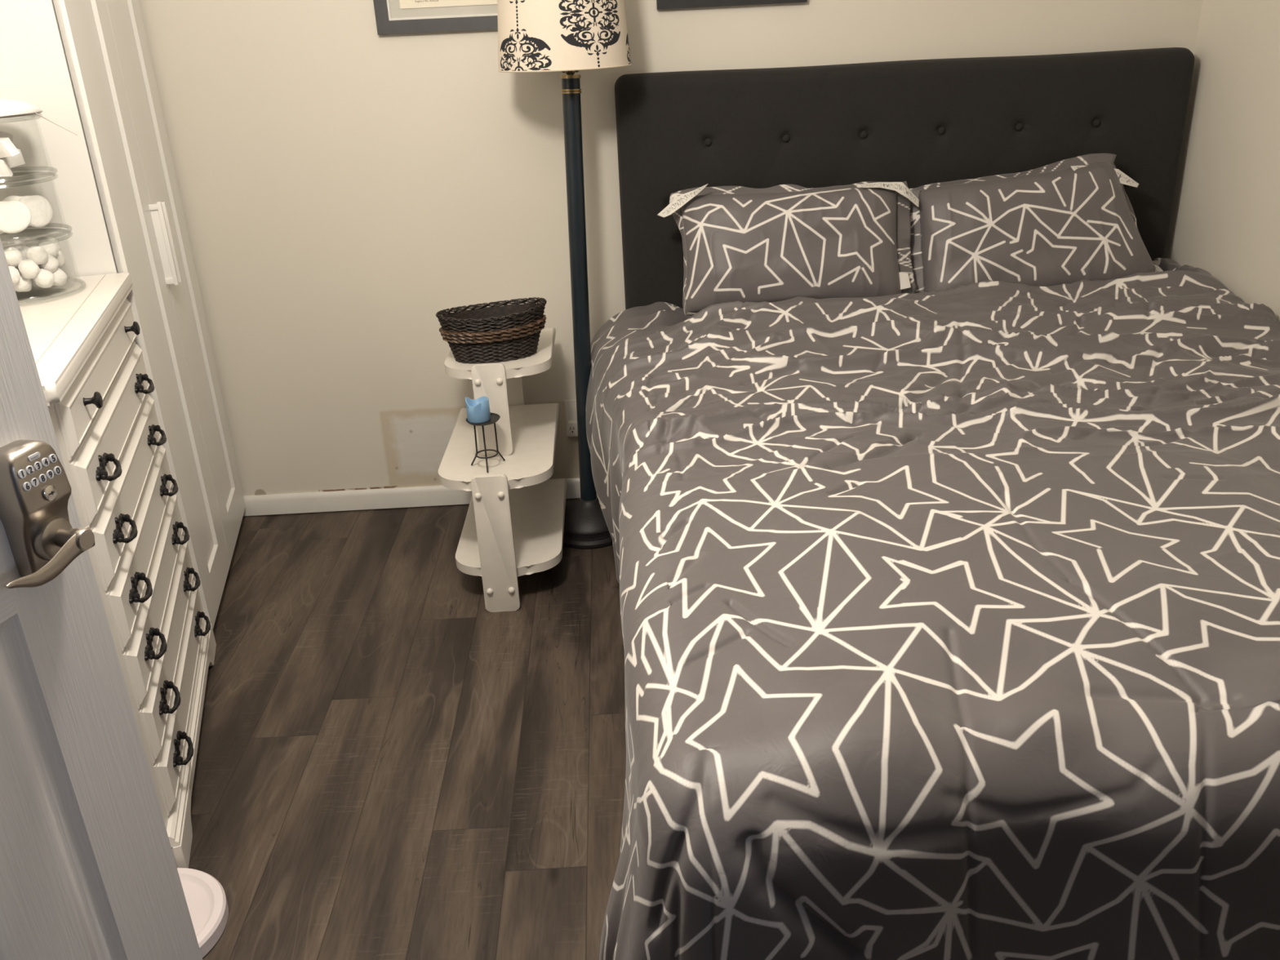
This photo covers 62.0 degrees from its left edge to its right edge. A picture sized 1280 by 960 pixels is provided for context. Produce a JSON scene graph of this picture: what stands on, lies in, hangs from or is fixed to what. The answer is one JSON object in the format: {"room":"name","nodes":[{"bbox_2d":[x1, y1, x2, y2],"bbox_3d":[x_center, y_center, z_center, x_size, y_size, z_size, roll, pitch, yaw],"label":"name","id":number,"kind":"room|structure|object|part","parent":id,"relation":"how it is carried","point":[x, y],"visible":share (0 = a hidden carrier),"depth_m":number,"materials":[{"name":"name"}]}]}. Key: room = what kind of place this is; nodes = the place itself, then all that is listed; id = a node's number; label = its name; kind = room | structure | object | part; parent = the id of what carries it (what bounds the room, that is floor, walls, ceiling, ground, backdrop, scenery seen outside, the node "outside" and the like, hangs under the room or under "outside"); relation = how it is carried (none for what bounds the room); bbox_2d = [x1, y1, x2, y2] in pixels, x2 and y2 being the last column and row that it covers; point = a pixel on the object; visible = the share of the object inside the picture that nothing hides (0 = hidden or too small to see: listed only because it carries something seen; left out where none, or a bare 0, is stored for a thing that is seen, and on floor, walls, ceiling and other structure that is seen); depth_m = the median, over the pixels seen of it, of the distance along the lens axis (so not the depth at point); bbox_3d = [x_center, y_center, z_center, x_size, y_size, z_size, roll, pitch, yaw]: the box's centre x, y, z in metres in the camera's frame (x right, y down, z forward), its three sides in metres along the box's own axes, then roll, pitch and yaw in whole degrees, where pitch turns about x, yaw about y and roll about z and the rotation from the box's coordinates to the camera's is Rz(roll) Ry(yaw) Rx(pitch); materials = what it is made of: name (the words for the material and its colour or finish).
{"room":"bedroom","nodes":[
{"label":"bedroom","id":0,"kind":"room"},
{"bbox_2d":[188,497,626,959],"bbox_3d":[-0.121,0.915,1.426,4.100,0.001,4.700,-3,23,-1],"label":"floor","id":1,"kind":"structure","parent":0,"point":[391,764],"depth_m":2.26,"materials":[{"name":"wood"}]},
{"bbox_2d":[15,272,216,868],"bbox_3d":[-1.181,0.172,2.067,0.495,0.945,0.844,-9,24,-14],"label":"dresser","id":2,"kind":"object","parent":1,"relation":"on","point":[82,332],"visible":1,"depth_m":1.99,"materials":[{"name":"white paint"}]},
{"bbox_3d":[-1.215,-0.229,1.901,0.450,0.012,0.822,-9,24,-14],"label":"cornice","id":3,"kind":"part","parent":2,"relation":"part of","materials":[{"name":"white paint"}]},
{"bbox_3d":[-0.910,-0.132,1.772,0.028,0.029,0.029,-9,24,-14],"label":"knob","id":4,"kind":"part","parent":2,"relation":"part of","materials":[{"name":"black metal"}]},
{"bbox_3d":[-1.004,-0.217,1.995,0.020,0.098,0.762,-9,24,-14],"label":"drawer","id":5,"kind":"part","parent":2,"relation":"part of","materials":[{"name":"white paint"}]},
{"bbox_3d":[-0.911,-0.026,1.816,0.015,0.038,0.113,-9,24,-14],"label":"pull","id":6,"kind":"part","parent":2,"relation":"part of","materials":[{"name":"black metal"}]},
{"bbox_3d":[-1.002,0.120,2.121,0.021,0.863,0.814,-9,24,-14],"label":"frame","id":7,"kind":"part","parent":2,"relation":"part of","materials":[{"name":"white paint"}]},
{"bbox_3d":[-1.000,-0.116,2.039,0.020,0.111,0.762,-9,24,-14],"label":"drawer","id":8,"kind":"part","parent":2,"relation":"part of","materials":[{"name":"white paint"}]},
{"bbox_3d":[-0.906,0.082,1.863,0.015,0.038,0.113,-9,24,-14],"label":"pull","id":9,"kind":"part","parent":2,"relation":"part of","materials":[{"name":"black metal"}]},
{"bbox_3d":[-0.995,-0.008,2.085,0.020,0.111,0.762,-9,24,-14],"label":"drawer","id":10,"kind":"part","parent":2,"relation":"part of","materials":[{"name":"white paint"}]},
{"bbox_3d":[-1.052,-0.314,2.207,0.028,0.029,0.029,-9,24,-14],"label":"knob","id":11,"kind":"part","parent":2,"relation":"part of","materials":[{"name":"black metal"}]},
{"bbox_3d":[-0.901,0.190,1.910,0.015,0.038,0.113,-9,24,-14],"label":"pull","id":12,"kind":"part","parent":2,"relation":"part of","materials":[{"name":"black metal"}]},
{"bbox_3d":[-0.989,0.100,2.132,0.020,0.111,0.762,-9,24,-14],"label":"drawer","id":13,"kind":"part","parent":2,"relation":"part of","materials":[{"name":"white paint"}]},
{"bbox_3d":[-1.053,-0.207,2.251,0.015,0.038,0.113,-9,24,-14],"label":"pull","id":14,"kind":"part","parent":2,"relation":"part of","materials":[{"name":"black metal"}]},
{"bbox_3d":[-0.896,0.298,1.957,0.015,0.038,0.113,-9,24,-14],"label":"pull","id":15,"kind":"part","parent":2,"relation":"part of","materials":[{"name":"black metal"}]},
{"bbox_3d":[-0.984,0.208,2.179,0.020,0.111,0.762,-9,24,-14],"label":"drawer","id":16,"kind":"part","parent":2,"relation":"part of","materials":[{"name":"white paint"}]},
{"bbox_3d":[-1.048,-0.100,2.298,0.015,0.038,0.113,-9,24,-14],"label":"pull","id":17,"kind":"part","parent":2,"relation":"part of","materials":[{"name":"black metal"}]},
{"bbox_3d":[-1.043,0.008,2.345,0.015,0.038,0.113,-9,24,-14],"label":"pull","id":18,"kind":"part","parent":2,"relation":"part of","materials":[{"name":"black metal"}]},
{"bbox_3d":[-0.979,0.316,2.226,0.020,0.111,0.762,-9,24,-14],"label":"drawer","id":19,"kind":"part","parent":2,"relation":"part of","materials":[{"name":"white paint"}]},
{"bbox_3d":[-0.891,0.406,2.003,0.015,0.038,0.113,-9,24,-14],"label":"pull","id":20,"kind":"part","parent":2,"relation":"part of","materials":[{"name":"black metal"}]},
{"bbox_3d":[-1.038,0.116,2.391,0.015,0.038,0.113,-9,24,-14],"label":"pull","id":21,"kind":"part","parent":2,"relation":"part of","materials":[{"name":"black metal"}]},
{"bbox_3d":[-0.974,0.424,2.273,0.020,0.111,0.762,-9,24,-14],"label":"drawer","id":22,"kind":"part","parent":2,"relation":"part of","materials":[{"name":"white paint"}]},
{"bbox_3d":[-0.886,0.514,2.050,0.015,0.038,0.113,-9,24,-14],"label":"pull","id":23,"kind":"part","parent":2,"relation":"part of","materials":[{"name":"black metal"}]},
{"bbox_3d":[-1.033,0.225,2.438,0.015,0.038,0.113,-9,24,-14],"label":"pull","id":24,"kind":"part","parent":2,"relation":"part of","materials":[{"name":"black metal"}]},
{"bbox_3d":[-0.968,0.502,2.286,0.030,0.028,0.824,-9,24,-14],"label":"moulding","id":25,"kind":"part","parent":2,"relation":"part of","materials":[{"name":"white paint"}]},
{"bbox_3d":[-1.028,0.333,2.485,0.015,0.038,0.113,-9,24,-14],"label":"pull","id":26,"kind":"part","parent":2,"relation":"part of","materials":[{"name":"black metal"}]},
{"bbox_3d":[-1.239,-0.423,2.114,0.232,0.112,0.232,-3,23,-1],"label":"glass jar","id":27,"kind":"object","parent":2,"relation":"on","visible":0},
{"bbox_2d":[4,247,22,266],"bbox_3d":[-1.213,-0.430,2.057,0.035,0.038,0.038,-5,24,-6],"label":"ball","id":28,"kind":"object","parent":27,"relation":"in","point":[13,255],"visible":0.77,"depth_m":2.05,"materials":[{"name":"white"}]},
{"bbox_2d":[8,266,20,284],"bbox_3d":[-1.213,-0.393,2.049,0.038,0.036,0.038,15,29,35],"label":"ball","id":29,"kind":"object","parent":27,"relation":"in","point":[15,276],"visible":0.46,"depth_m":2.04,"materials":[{"name":"white"}]},
{"bbox_2d":[13,243,29,259],"bbox_3d":[-1.219,-0.446,2.096,0.038,0.038,0.037,-12,25,-21],"label":"ball","id":30,"kind":"object","parent":27,"relation":"in","point":[21,247],"visible":0.34,"depth_m":2.08,"materials":[{"name":"white"}]},
{"bbox_2d":[13,272,31,292],"bbox_3d":[-1.209,-0.386,2.080,0.037,0.037,0.038,-9,24,-14],"label":"ball","id":31,"kind":"object","parent":27,"relation":"in","point":[24,284],"visible":0.64,"depth_m":2.07,"materials":[{"name":"white"}]},
{"bbox_2d":[14,235,31,243],"bbox_3d":[-1.255,-0.478,2.171,0.035,0.038,0.038,-15,26,-27],"label":"ball","id":32,"kind":"object","parent":27,"relation":"in","point":[20,239],"visible":0.3,"depth_m":2.16,"materials":[{"name":"white"}]},
{"bbox_2d":[17,258,40,279],"bbox_3d":[-1.186,-0.410,2.067,0.037,0.038,0.036,-5,24,-4],"label":"ball","id":33,"kind":"object","parent":27,"relation":"in","point":[28,268],"visible":1,"depth_m":2.06,"materials":[{"name":"white"}]},
{"bbox_2d":[23,240,39,247],"bbox_3d":[-1.228,-0.466,2.150,0.036,0.038,0.036,-23,31,-39],"label":"ball","id":34,"kind":"object","parent":27,"relation":"in","point":[29,243],"visible":0.25,"depth_m":2.14,"materials":[{"name":"white"}]},
{"bbox_2d":[31,278,39,287],"bbox_3d":[-1.204,-0.404,2.130,0.036,0.038,0.037,0,24,7],"label":"ball","id":35,"kind":"object","parent":27,"relation":"in","point":[33,283],"visible":0.12,"depth_m":2.12,"materials":[{"name":"white"}]},
{"bbox_2d":[26,245,48,264],"bbox_3d":[-1.173,-0.438,2.074,0.037,0.036,0.036,8,26,23],"label":"ball","id":36,"kind":"object","parent":27,"relation":"in","point":[38,255],"visible":0.97,"depth_m":2.06,"materials":[{"name":"white"}]},
{"bbox_2d":[32,268,54,288],"bbox_3d":[-1.172,-0.397,2.093,0.038,0.038,0.038,-11,25,-18],"label":"ball","id":37,"kind":"object","parent":27,"relation":"in","point":[45,278],"visible":0.94,"depth_m":2.08,"materials":[{"name":"white"}]},
{"bbox_2d":[38,253,58,272],"bbox_3d":[-1.172,-0.428,2.107,0.037,0.037,0.035,19,32,41],"label":"ball","id":38,"kind":"object","parent":27,"relation":"in","point":[51,264],"visible":0.67,"depth_m":2.10,"materials":[{"name":"white"}]},
{"bbox_2d":[38,241,58,257],"bbox_3d":[-1.179,-0.457,2.121,0.035,0.037,0.036,-4,23,-4],"label":"ball","id":39,"kind":"object","parent":27,"relation":"in","point":[51,248],"visible":0.59,"depth_m":2.11,"materials":[{"name":"white"}]},
{"bbox_2d":[40,236,60,250],"bbox_3d":[-1.198,-0.474,2.158,0.037,0.037,0.037,8,26,24],"label":"ball","id":40,"kind":"object","parent":27,"relation":"in","point":[51,239],"visible":0.38,"depth_m":2.15,"materials":[{"name":"white"}]},
{"bbox_2d":[52,267,66,285],"bbox_3d":[-1.167,-0.406,2.130,0.036,0.036,0.036,-4,23,-2],"label":"ball","id":41,"kind":"object","parent":27,"relation":"in","point":[60,277],"visible":0.68,"depth_m":2.12,"materials":[{"name":"white"}]},
{"bbox_2d":[55,249,65,268],"bbox_3d":[-1.182,-0.447,2.152,0.035,0.038,0.037,-18,28,-32],"label":"ball","id":42,"kind":"object","parent":27,"relation":"in","point":[60,257],"visible":0.4,"depth_m":2.15,"materials":[{"name":"white"}]},
{"label":"ball","id":43,"kind":"object","parent":27,"relation":"in","visible":0},
{"bbox_2d":[2,242,17,248],"bbox_3d":[-1.251,-0.454,2.120,0.036,0.038,0.036,-5,23,-5],"label":"ball","id":44,"kind":"object","parent":43,"relation":"on","point":[7,245],"visible":0.21,"depth_m":2.11,"materials":[{"name":"white"}]},
{"bbox_3d":[-1.244,-0.526,2.069,0.232,0.112,0.232,-3,23,-1],"label":"glass jar","id":45,"kind":"object","parent":27,"relation":"on","visible":0},
{"bbox_2d":[0,200,31,233],"bbox_3d":[-1.193,-0.499,2.019,0.070,0.059,0.026,-11,25,-19],"label":"cosmetic puff","id":46,"kind":"object","parent":45,"relation":"in","point":[15,216],"visible":1,"depth_m":2.02,"materials":[{"name":"white fabric"}]},
{"bbox_2d":[3,195,29,226],"bbox_3d":[-1.216,-0.527,2.089,0.071,0.059,0.028,-10,25,-17],"label":"cosmetic puff","id":47,"kind":"object","parent":45,"relation":"in","point":[10,197],"visible":0.14,"depth_m":2.08,"materials":[{"name":"white fabric"}]},
{"bbox_2d":[18,195,53,226],"bbox_3d":[-1.170,-0.521,2.062,0.021,0.060,0.071,8,26,23],"label":"cosmetic puff","id":48,"kind":"object","parent":45,"relation":"in","point":[41,209],"visible":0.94,"depth_m":2.06,"materials":[{"name":"white fabric"}]},
{"bbox_2d":[0,97,77,135],"bbox_3d":[-1.240,-0.652,2.006,0.258,0.168,0.232,15,29,35],"label":"glass jar","id":49,"kind":"object","parent":45,"relation":"on","point":[9,108],"visible":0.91,"depth_m":1.98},
{"bbox_2d":[0,158,13,177],"bbox_3d":[-1.202,-0.583,1.981,0.052,0.038,0.025,-10,24,-17],"label":"sponge","id":50,"kind":"object","parent":49,"relation":"in","point":[5,171],"visible":1,"depth_m":1.98,"materials":[{"name":"white fabric"}]},
{"bbox_2d":[0,131,13,144],"bbox_3d":[-1.222,-0.649,2.034,0.030,0.042,0.052,1,24,8],"label":"sponge","id":51,"kind":"object","parent":49,"relation":"in","point":[2,135],"visible":0.46,"depth_m":2.03,"materials":[{"name":"white fabric"}]},
{"bbox_2d":[0,137,19,158],"bbox_3d":[-1.181,-0.614,1.971,0.052,0.037,0.028,3,24,14],"label":"sponge","id":52,"kind":"object","parent":49,"relation":"in","point":[7,148],"visible":1,"depth_m":1.96,"materials":[{"name":"white fabric"}]},
{"bbox_2d":[6,148,25,168],"bbox_3d":[-1.202,-0.615,2.032,0.030,0.038,0.052,5,25,17],"label":"sponge","id":53,"kind":"object","parent":49,"relation":"in","point":[16,160],"visible":0.43,"depth_m":2.03,"materials":[{"name":"white fabric"}]},
{"bbox_3d":[-1.253,-0.707,1.991,0.228,0.056,0.228,-3,23,-1],"label":"lid","id":54,"kind":"part","parent":49,"relation":"part of","materials":[{"name":"white glass"}]},
{"bbox_2d":[0,0,245,629],"bbox_3d":[-1.482,-0.623,2.584,0.628,2.020,0.788,-8,24,-11],"label":"wardrobe","id":55,"kind":"object","parent":1,"relation":"on","point":[111,188],"visible":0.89,"depth_m":2.45,"materials":[{"name":"white wood"}]},
{"bbox_3d":[-1.419,-0.475,2.234,0.577,2.020,0.018,-8,24,-11],"label":"panel","id":56,"kind":"part","parent":55,"relation":"part of","materials":[{"name":"white wood"}]},
{"bbox_3d":[-1.178,-0.584,2.635,0.029,0.204,0.012,-8,24,-11],"label":"handle","id":57,"kind":"part","parent":55,"relation":"part of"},
{"bbox_3d":[-1.189,-0.596,2.678,0.029,0.200,0.012,-8,24,-11],"label":"handle","id":58,"kind":"part","parent":55,"relation":"part of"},
{"bbox_3d":[-1.256,-0.745,2.795,0.020,1.976,0.395,-8,24,-11],"label":"door","id":59,"kind":"part","parent":55,"relation":"part of","materials":[{"name":"white wood"}]},
{"bbox_2d":[177,867,228,957],"bbox_3d":[-0.836,0.763,1.818,0.250,0.031,0.250,-3,23,-1],"label":"plastic lid","id":60,"kind":"object","parent":1,"relation":"on","point":[205,896],"visible":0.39,"depth_m":1.84,"materials":[{"name":"white plastic"}]},
{"bbox_2d":[438,328,567,612],"bbox_3d":[-0.375,-0.059,2.942,0.302,0.604,0.645,-3,23,-1],"label":"stand","id":61,"kind":"object","parent":1,"relation":"on","point":[513,527],"visible":0.97,"depth_m":2.80,"materials":[{"name":"beige paint"}]},
{"bbox_2d":[466,412,505,472],"bbox_3d":[-0.397,-0.096,2.732,0.089,0.132,0.090,-3,23,-1],"label":"candle stand","id":62,"kind":"object","parent":61,"relation":"on","point":[495,417],"visible":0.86,"depth_m":2.72,"materials":[{"name":"metal"}]},
{"bbox_3d":[-0.430,-0.095,2.741,0.025,0.126,0.006,4,24,15],"label":"leg","id":63,"kind":"part","parent":62,"relation":"part of","materials":[{"name":"metal"}]},
{"bbox_2d":[465,395,490,423],"bbox_3d":[-0.410,-0.181,2.696,0.059,0.062,0.059,-3,23,-1],"label":"pillar candle","id":64,"kind":"object","parent":62,"relation":"on","point":[477,410],"visible":1,"depth_m":2.68,"materials":[{"name":"blue wax"}]},
{"bbox_3d":[-0.399,-0.154,2.708,0.087,0.006,0.087,-3,23,-1],"label":"plate","id":65,"kind":"part","parent":62,"relation":"part of","materials":[{"name":"metal"}]},
{"bbox_3d":[-0.393,-0.081,2.705,0.005,0.126,0.029,-6,24,-7],"label":"leg","id":66,"kind":"part","parent":62,"relation":"part of","materials":[{"name":"metal"}]},
{"bbox_3d":[-0.365,-0.105,2.756,0.007,0.126,0.025,16,29,36],"label":"leg","id":67,"kind":"part","parent":62,"relation":"part of","materials":[{"name":"metal"}]},
{"bbox_2d":[435,297,546,364],"bbox_3d":[-0.389,-0.398,2.834,0.298,0.142,0.184,-8,24,-12],"label":"wicker basket","id":68,"kind":"object","parent":61,"relation":"on","point":[480,334],"visible":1,"depth_m":2.79,"materials":[{"name":"black wicker"}]},
{"bbox_3d":[-0.380,-0.098,2.936,0.296,0.025,0.588,-3,23,-1],"label":"shelf","id":69,"kind":"part","parent":61,"relation":"part of","materials":[{"name":"beige paint"}]},
{"bbox_3d":[-0.382,-0.348,2.930,0.284,0.025,0.400,-3,23,-1],"label":"shelf","id":70,"kind":"part","parent":61,"relation":"part of","materials":[{"name":"beige paint"}]},
{"bbox_3d":[-0.357,0.128,3.024,0.284,0.025,0.586,-3,23,-1],"label":"shelf","id":71,"kind":"part","parent":61,"relation":"part of","materials":[{"name":"beige paint"}]},
{"bbox_2d":[497,0,631,548],"bbox_3d":[-0.169,-0.580,2.920,0.340,1.558,0.340,-6,24,-8],"label":"floor lamp","id":72,"kind":"object","parent":1,"relation":"on","point":[569,37],"visible":0.93,"depth_m":2.65,"materials":[{"name":"black lacquer"},{"name":"patterned cream fabric shade"},{"name":"antique brass"}]},
{"bbox_3d":[-0.197,-1.172,2.663,0.338,0.265,0.338,-3,23,-1],"label":"lamp shade","id":73,"kind":"part","parent":72,"relation":"part of","materials":[{"name":"white fabric"}]},
{"bbox_2d":[561,70,578,75],"bbox_3d":[-0.179,-1.074,2.706,0.045,0.084,0.041,-3,23,-1],"label":"socket","id":74,"kind":"object","parent":72,"relation":"attached to","point":[569,73],"depth_m":2.71,"materials":[{"name":"metal"}]},
{"bbox_2d":[614,47,1194,309],"bbox_3d":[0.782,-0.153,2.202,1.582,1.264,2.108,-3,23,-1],"label":"headboard","id":75,"kind":"object","parent":1,"relation":"on","point":[917,122],"visible":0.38,"depth_m":2.92,"materials":[{"name":"black fabric"}]},
{"bbox_2d":[586,257,1279,959],"bbox_3d":[0.730,0.130,2.217,1.742,0.714,2.147,-3,23,-1],"label":"duvet","id":76,"kind":"object","parent":75,"relation":"on","point":[950,618],"visible":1,"depth_m":1.42,"materials":[{"name":"grey fabric"}]},
{"bbox_2d":[657,181,919,315],"bbox_3d":[0.406,-0.626,2.883,0.712,0.354,0.216,-3,23,-1],"label":"pillow","id":77,"kind":"object","parent":76,"relation":"on","point":[780,242],"visible":0.93,"depth_m":2.82,"materials":[{"name":"grey fabric"}]},
{"bbox_2d":[909,153,1163,293],"bbox_3d":[1.090,-0.657,2.896,0.708,0.408,0.226,-3,23,-1],"label":"pillow","id":78,"kind":"object","parent":76,"relation":"on","point":[1073,220],"visible":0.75,"depth_m":2.83,"materials":[{"name":"grey fabric"}]},
{"bbox_2d":[138,0,1202,496],"bbox_3d":[-0.281,-1.071,2.983,3.840,2.420,0.100,-3,23,-1],"label":"wall","id":79,"kind":"structure","parent":0,"point":[344,185],"depth_m":3.00,"materials":[{"name":"beige paint"}]},
{"bbox_2d":[243,477,597,515],"bbox_3d":[0.142,0.007,3.402,2.900,0.064,0.014,-3,23,-1],"label":"baseboard","id":80,"kind":"structure","parent":79,"relation":"attached to","point":[428,495],"depth_m":3.38,"materials":[{"name":"white paint"}]},
{"bbox_2d":[373,0,497,35],"bbox_3d":[-0.494,-1.361,2.785,0.428,0.344,0.018,-3,23,-1],"label":"picture frame","id":81,"kind":"object","parent":79,"relation":"attached to","point":[392,16],"visible":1,"depth_m":2.83,"materials":[{"name":"black paint"}]},
{"bbox_2d":[564,399,577,436],"bbox_3d":[-0.193,-0.188,3.296,0.074,0.120,0.031,-3,23,-1],"label":"power outlet","id":82,"kind":"object","parent":79,"relation":"attached to","point":[570,405],"visible":0.46,"depth_m":3.29,"materials":[{"name":"plastic"}]},
{"bbox_2d":[656,0,807,9],"bbox_3d":[0.239,-1.421,2.786,0.402,0.329,0.018,-3,23,-1],"label":"picture frame","id":83,"kind":"object","parent":79,"relation":"attached to","point":[660,4],"visible":1,"depth_m":2.84,"materials":[{"name":"black paint"}]},
{"bbox_2d":[1164,0,1279,320],"bbox_3d":[1.637,-0.594,1.669,0.100,2.420,2.821,-3,23,-1],"label":"wall","id":84,"kind":"structure","parent":0,"point":[1224,223],"depth_m":2.78,"materials":[{"name":"beige paint"}]},
{"bbox_3d":[0.200,0.025,0.400,2.872,2.420,0.100,-3,23,-1],"label":"wall","id":85,"kind":"structure","parent":0,"visible":0},
{"bbox_2d":[0,238,202,959],"bbox_3d":[-0.654,0.099,0.802,0.097,2.022,0.623,4,24,15],"label":"door","id":86,"kind":"structure","parent":85,"relation":"in","point":[88,868],"depth_m":1.10,"materials":[{"name":"white paint"}]},
{"bbox_3d":[-0.556,0.081,1.004,0.009,0.030,0.111,3,24,13],"label":"lever blade","id":87,"kind":"part","parent":86,"relation":"part of","materials":[{"name":"silver metal"}]},
{"bbox_3d":[-0.555,0.057,1.045,0.031,0.022,0.022,4,24,15],"label":"lever handle","id":88,"kind":"part","parent":86,"relation":"part of","materials":[{"name":"silver metal"}]}
]}

